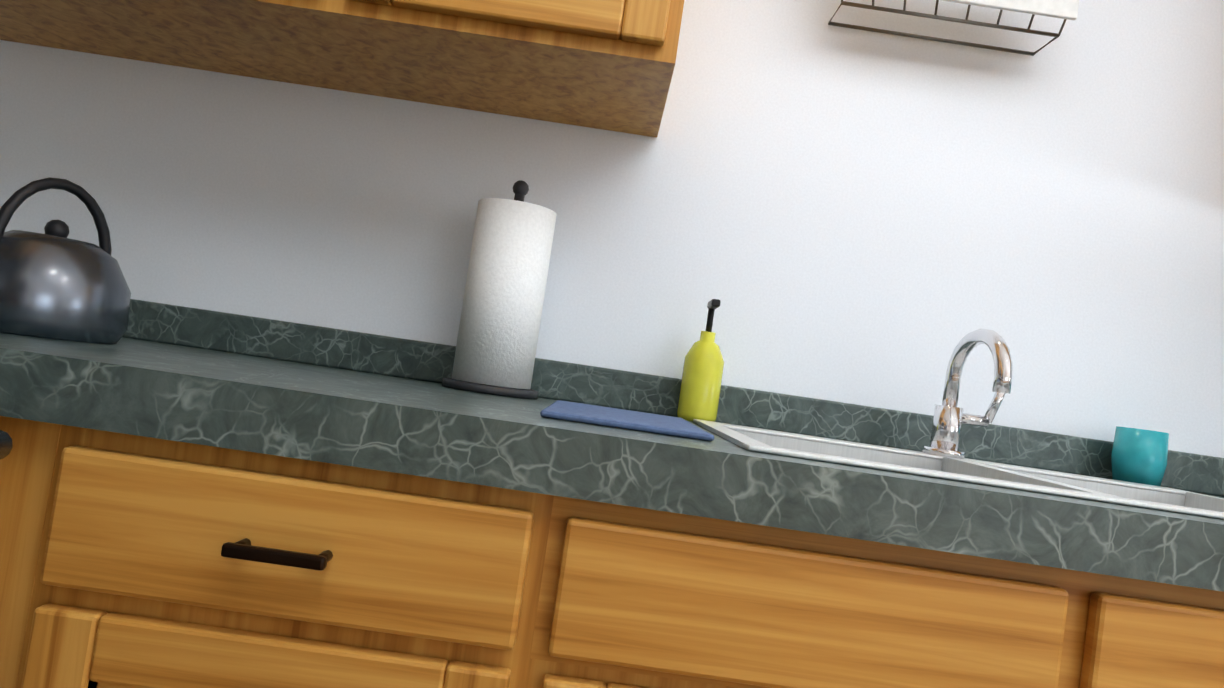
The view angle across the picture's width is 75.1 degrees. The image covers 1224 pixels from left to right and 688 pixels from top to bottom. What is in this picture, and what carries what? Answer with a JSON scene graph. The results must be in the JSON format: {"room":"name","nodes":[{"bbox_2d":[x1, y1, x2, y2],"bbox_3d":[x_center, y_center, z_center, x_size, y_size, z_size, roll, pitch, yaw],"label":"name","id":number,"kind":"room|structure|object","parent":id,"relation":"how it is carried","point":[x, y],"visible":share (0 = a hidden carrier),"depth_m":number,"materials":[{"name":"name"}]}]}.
{"room":"kitchen","nodes":[
{"label":"kitchen","id":0,"kind":"room"},
{"bbox_2d":[0,0,1223,457],"bbox_3d":[0.745,-0.466,2.888,4.010,3.300,3.000,8,-2,-1],"label":"wall","id":1,"kind":"structure","parent":0,"point":[810,198],"depth_m":1.37,"materials":[{"name":"paint"}]},
{"bbox_2d":[0,0,683,136],"bbox_3d":[0.704,-0.680,1.200,3.587,0.810,0.382,8,-2,-1],"label":"upper cabinet","id":2,"kind":"object","parent":1,"relation":"attached to","point":[604,64],"visible":1,"depth_m":1.15,"materials":[{"name":"brown wood"}]},
{"bbox_2d":[828,0,1078,55],"bbox_3d":[0.581,-0.718,1.331,0.425,0.385,0.111,8,-2,-1],"label":"wire shelf","id":3,"kind":"object","parent":1,"relation":"attached to","point":[1065,10],"visible":1,"depth_m":1.30,"materials":[{"name":"metal"}]},
{"bbox_3d":[2.546,1.386,-0.405,8.200,0.100,9.500,8,-2,-1],"label":"floor","id":4,"kind":"structure","parent":0,"visible":0},
{"bbox_2d":[0,430,12,458],"bbox_3d":[-0.859,0.302,0.275,0.704,1.115,0.760,8,-2,-1],"label":"range","id":5,"kind":"object","parent":4,"relation":"on","point":[6,445],"visible":1,"depth_m":0.62,"materials":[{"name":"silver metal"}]},
{"bbox_2d":[0,416,35,611],"bbox_3d":[-0.884,0.460,1.009,0.771,0.854,0.627,8,-2,-1],"label":"base cabinet","id":6,"kind":"object","parent":4,"relation":"on","point":[13,468],"depth_m":0.73,"materials":[{"name":"brown wood"}]},
{"bbox_2d":[0,421,651,687],"bbox_3d":[-0.304,0.545,1.016,0.519,0.854,0.627,8,-2,-1],"label":"base cabinet","id":7,"kind":"object","parent":4,"relation":"on","point":[126,560],"depth_m":0.72,"materials":[{"name":"brown wood"}]},
{"bbox_2d":[0,299,1223,591],"bbox_3d":[0.680,0.192,1.032,3.787,0.125,0.652,8,-2,-1],"label":"countertop","id":8,"kind":"structure","parent":7,"relation":"on","point":[272,387],"depth_m":0.68,"materials":[{"name":"stone"}]},
{"bbox_2d":[0,177,130,343],"bbox_3d":[-0.717,-0.113,0.995,0.189,0.202,0.239,8,-2,-1],"label":"kettle","id":9,"kind":"object","parent":8,"relation":"on","point":[56,283],"visible":1,"depth_m":0.96,"materials":[{"name":"silver metal"}]},
{"bbox_2d":[442,180,556,398],"bbox_3d":[-0.167,-0.092,1.253,0.150,0.338,0.150,8,-2,-1],"label":"paper towel","id":10,"kind":"object","parent":8,"relation":"on","point":[502,306],"visible":1,"depth_m":1.20,"materials":[{"name":"white paper"}]},
{"bbox_2d":[540,400,713,440],"bbox_3d":[0.014,0.092,0.994,0.185,0.007,0.320,8,-2,-1],"label":"dish mat","id":11,"kind":"object","parent":8,"relation":"on","point":[619,418],"visible":1,"depth_m":0.87,"materials":[{"name":"blue fabric"}]},
{"bbox_2d":[677,299,723,421],"bbox_3d":[0.149,0.028,1.277,0.063,0.195,0.077,8,-2,-1],"label":"soap bottle","id":12,"kind":"object","parent":8,"relation":"on","point":[701,381],"visible":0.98,"depth_m":1.26,"materials":[{"name":"plastic"}]},
{"bbox_2d":[693,419,1223,518],"bbox_3d":[0.493,0.249,1.010,0.760,0.175,0.460,8,-2,-1],"label":"sink","id":13,"kind":"object","parent":8,"relation":"in","point":[965,470],"visible":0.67,"depth_m":1.17,"materials":[{"name":"metal"}]},
{"bbox_2d":[922,328,1011,458],"bbox_3d":[0.543,0.076,1.147,0.112,0.190,0.190,8,-2,-1],"label":"faucet","id":14,"kind":"object","parent":8,"relation":"on","point":[950,418],"visible":1,"depth_m":1.19,"materials":[{"name":"silver metal"}]},
{"bbox_2d":[1111,426,1168,485],"bbox_3d":[0.854,0.184,1.289,0.076,0.090,0.076,8,-2,-1],"label":"cup","id":15,"kind":"object","parent":8,"relation":"on","point":[1139,456],"visible":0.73,"depth_m":1.26,"materials":[{"name":"ceramic"}]},
{"bbox_2d":[628,532,1223,687],"bbox_3d":[0.321,0.714,1.019,1.061,0.700,0.627,8,-2,-1],"label":"base cabinet","id":16,"kind":"object","parent":4,"relation":"on","point":[710,613],"depth_m":0.72,"materials":[{"name":"brown wood"}]}
]}

